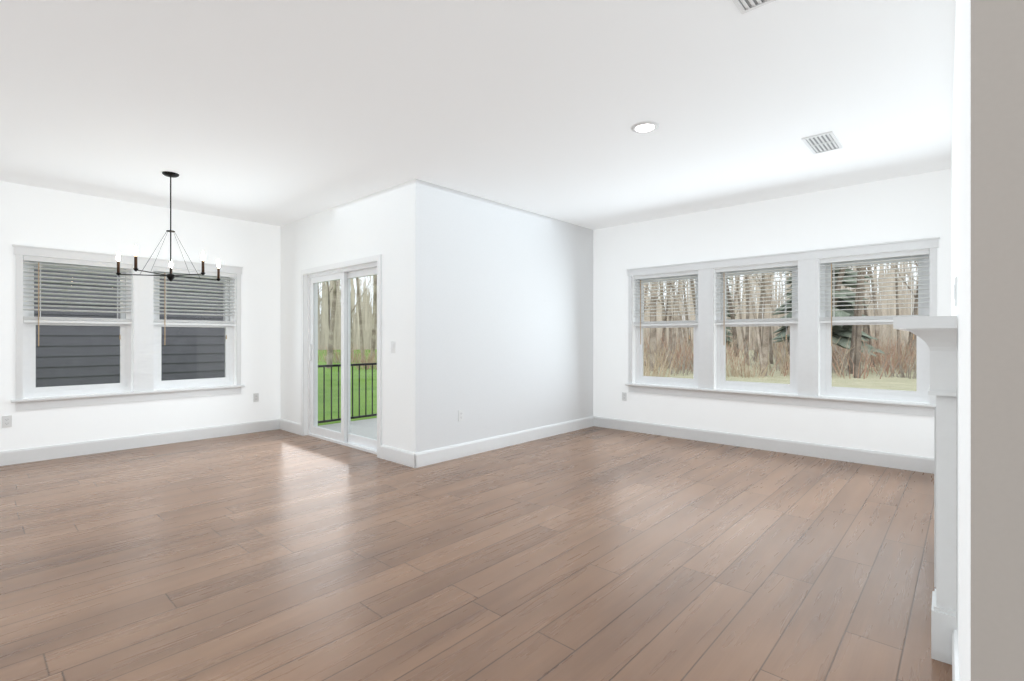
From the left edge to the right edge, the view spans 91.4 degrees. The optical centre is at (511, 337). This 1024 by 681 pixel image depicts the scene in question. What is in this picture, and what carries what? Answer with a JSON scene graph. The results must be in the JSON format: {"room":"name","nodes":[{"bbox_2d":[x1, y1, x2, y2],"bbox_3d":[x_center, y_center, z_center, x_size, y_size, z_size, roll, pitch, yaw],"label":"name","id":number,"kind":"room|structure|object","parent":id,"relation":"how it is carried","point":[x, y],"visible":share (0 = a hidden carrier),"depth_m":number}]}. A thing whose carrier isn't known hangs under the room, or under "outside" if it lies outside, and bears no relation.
{"room":"dining room and living room","nodes":[
{"label":"dining room and living room","id":0,"kind":"room"},
{"bbox_2d":[0,181,279,450],"bbox_3d":[-5.367,-0.140,4.440,0.160,2.740,6.443,0,0,42],"label":"wall","id":1,"kind":"structure","parent":0,"point":[40,217],"depth_m":5.62},
{"bbox_2d":[2,415,11,427],"bbox_3d":[-4.889,0.810,4.838,0.008,0.115,0.070,0,0,42],"label":"outlet","id":2,"kind":"object","parent":1,"relation":"attached to","point":[6,421],"visible":1,"depth_m":4.84},
{"bbox_2d":[11,244,244,410],"bbox_3d":[-4.199,-0.097,5.676,0.210,1.625,2.110,0,0,42],"label":"dining window","id":3,"kind":"structure","parent":1,"relation":"in","point":[31,322],"depth_m":5.37},
{"bbox_2d":[0,419,279,465],"bbox_3d":[-5.248,1.160,4.440,0.016,0.140,6.283,0,0,42],"label":"baseboard","id":4,"kind":"structure","parent":1,"relation":"attached to","point":[17,456],"depth_m":5.53},
{"bbox_2d":[153,267,235,389],"bbox_3d":[-3.860,-0.108,6.087,0.157,1.415,0.880,0,0,42],"label":"dining window","id":5,"kind":"structure","parent":1,"relation":"in","point":[228,324],"depth_m":6.05},
{"bbox_2d":[253,393,258,401],"bbox_3d":[-3.344,0.780,6.531,0.008,0.115,0.070,0,0,42],"label":"outlet","id":6,"kind":"object","parent":1,"relation":"attached to","point":[255,397],"visible":1,"depth_m":6.53},
{"bbox_2d":[280,182,404,449],"bbox_3d":[-2.090,-0.140,5.919,3.007,2.740,0.160,0,0,42],"label":"wall","id":7,"kind":"structure","parent":0,"point":[373,224],"depth_m":5.49},
{"bbox_2d":[280,418,300,434],"bbox_3d":[-2.893,1.160,6.532,0.620,0.140,0.016,0,0,42],"label":"baseboard","id":8,"kind":"structure","parent":7,"relation":"attached to","point":[293,427],"depth_m":6.52},
{"bbox_2d":[301,254,381,457],"bbox_3d":[-1.949,0.187,5.778,1.790,2.085,0.175,0,0,42],"label":"patio door","id":9,"kind":"structure","parent":7,"relation":"in","point":[345,436],"depth_m":5.79},
{"bbox_2d":[380,444,411,466],"bbox_3d":[-1.135,1.160,4.928,0.560,0.140,0.016,0,0,42],"label":"baseboard","id":10,"kind":"structure","parent":7,"relation":"attached to","point":[396,455],"depth_m":4.92},
{"bbox_2d":[391,341,394,352],"bbox_3d":[-1.188,0.093,4.978,0.070,0.115,0.013,0,0,42],"label":"light switch","id":11,"kind":"object","parent":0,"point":[392,346],"depth_m":4.97},
{"bbox_2d":[0,426,951,680],"bbox_3d":[-0.432,1.355,2.106,10.597,0.250,9.649,0,0,42],"label":"floor","id":12,"kind":"structure","parent":0,"point":[593,553],"depth_m":2.71},
{"bbox_2d":[893,316,956,664],"bbox_3d":[2.101,0.575,2.514,0.226,1.310,1.714,0,0,42],"label":"fireplace mantel","id":13,"kind":"object","parent":12,"relation":"on","point":[937,335],"visible":1,"depth_m":1.90},
{"bbox_2d":[0,0,955,229],"bbox_3d":[-0.432,-1.610,2.106,10.597,0.200,9.649,0,0,42],"label":"ceiling","id":14,"kind":"structure","parent":0,"point":[277,112],"depth_m":3.18},
{"bbox_2d":[116,171,220,280],"bbox_3d":[-3.124,-1.015,4.624,0.810,0.990,0.792,0,0,42],"label":"chandelier","id":15,"kind":"object","parent":14,"relation":"hanging from","point":[170,276],"visible":1,"depth_m":4.56},
{"bbox_2d":[631,122,658,132],"bbox_3d":[0.954,-1.505,3.583,0.190,0.010,0.190,0,0,42],"label":"recessed light","id":16,"kind":"object","parent":14,"relation":"in","point":[644,127],"visible":1,"depth_m":3.57},
{"bbox_2d":[732,0,775,13],"bbox_3d":[1.000,-1.506,2.100,0.200,0.008,0.420,0,0,42],"label":"ceiling vent","id":17,"kind":"object","parent":14,"relation":"in","point":[744,6],"visible":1,"depth_m":2.25},
{"bbox_2d":[801,131,842,153],"bbox_3d":[2.406,-1.506,3.871,0.200,0.008,0.420,0,0,42],"label":"ceiling vent","id":18,"kind":"object","parent":14,"relation":"in","point":[822,142],"visible":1,"depth_m":3.86},
{"bbox_2d":[405,179,592,452],"bbox_3d":[0.110,-0.140,5.973,0.169,2.740,3.206,0,0,42],"label":"wall","id":19,"kind":"structure","parent":0,"point":[498,319],"depth_m":5.47},
{"bbox_2d":[412,416,595,467],"bbox_3d":[0.103,1.160,5.841,0.016,0.140,3.033,0,0,42],"label":"baseboard","id":20,"kind":"structure","parent":19,"relation":"attached to","point":[456,451],"depth_m":5.51},
{"bbox_2d":[593,169,950,457],"bbox_3d":[3.937,-0.140,4.543,7.430,2.740,0.160,0,0,42],"label":"wall","id":21,"kind":"structure","parent":0,"point":[916,206],"depth_m":5.46},
{"bbox_2d":[622,392,626,400],"bbox_3d":[1.495,0.782,6.657,0.070,0.115,0.008,0,0,42],"label":"outlet","id":22,"kind":"object","parent":21,"relation":"attached to","point":[624,396],"visible":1,"depth_m":6.65},
{"bbox_2d":[596,416,933,473],"bbox_3d":[2.515,1.160,5.722,3.740,0.140,0.016,0,0,42],"label":"baseboard","id":23,"kind":"structure","parent":21,"relation":"attached to","point":[862,456],"depth_m":5.36},
{"bbox_2d":[625,237,939,416],"bbox_3d":[2.730,-0.097,5.605,3.169,1.625,0.210,0,0,42],"label":"window","id":24,"kind":"structure","parent":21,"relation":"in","point":[827,321],"depth_m":5.15},
{"bbox_2d":[633,270,697,386],"bbox_3d":[1.963,-0.108,6.341,0.880,1.415,0.157,0,0,42],"label":"window","id":25,"kind":"structure","parent":24,"relation":"attached to","point":[639,323],"depth_m":6.35},
{"bbox_2d":[715,261,797,393],"bbox_3d":[2.746,-0.108,5.626,0.880,1.415,0.157,0,0,42],"label":"window","id":26,"kind":"structure","parent":24,"relation":"attached to","point":[722,322],"depth_m":5.61},
{"bbox_2d":[951,0,1023,680],"bbox_3d":[2.577,-0.140,2.794,0.160,2.740,5.200,0,0,41],"label":"wall","id":27,"kind":"structure","parent":0,"point":[987,215],"depth_m":0.87},
{"bbox_2d":[954,277,956,305],"bbox_3d":[1.781,-0.185,2.006,0.009,0.115,0.070,0,0,42],"label":"light switch","id":28,"kind":"object","parent":27,"relation":"attached to","point":[955,291],"visible":1,"depth_m":1.98},
{"bbox_2d":[952,630,959,680],"bbox_3d":[2.351,1.160,2.669,0.131,0.140,4.714,0,0,42],"label":"baseboard","id":29,"kind":"structure","parent":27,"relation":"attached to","point":[955,664],"depth_m":1.72},
{"label":"outside","id":30,"kind":"structure","parent":0,"visible":0},
{"bbox_2d":[318,349,916,425],"bbox_3d":[0.000,1.610,0.000,520.000,0.001,520.000,0,0,42],"label":"ground","id":31,"kind":"structure","parent":30,"point":[873,379],"depth_m":18.46},
{"bbox_2d":[34,267,224,386],"bbox_3d":[-14.502,-2.103,6.488,9.030,7.425,18.030,0,0,42],"label":"neighbor siding","id":32,"kind":"object","parent":31,"relation":"on","point":[197,360],"depth_m":8.31},
{"bbox_2d":[318,418,376,439],"bbox_3d":[-0.796,1.480,7.383,3.070,0.360,3.746,0,0,42],"label":"patio slab","id":33,"kind":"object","parent":31,"relation":"on","point":[361,430],"depth_m":7.25},
{"bbox_2d":[318,363,376,422],"bbox_3d":[-1.862,0.827,8.328,0.060,0.945,3.650,0,0,42],"label":"railing","id":34,"kind":"object","parent":33,"relation":"on","point":[352,365],"depth_m":7.64},
{"bbox_2d":[318,261,917,378],"bbox_3d":[25.235,-10.305,55.656,132.801,24.029,117.836,0,0,42],"label":"woods","id":35,"kind":"object","parent":31,"relation":"on","point":[894,338],"depth_m":30.75}
]}

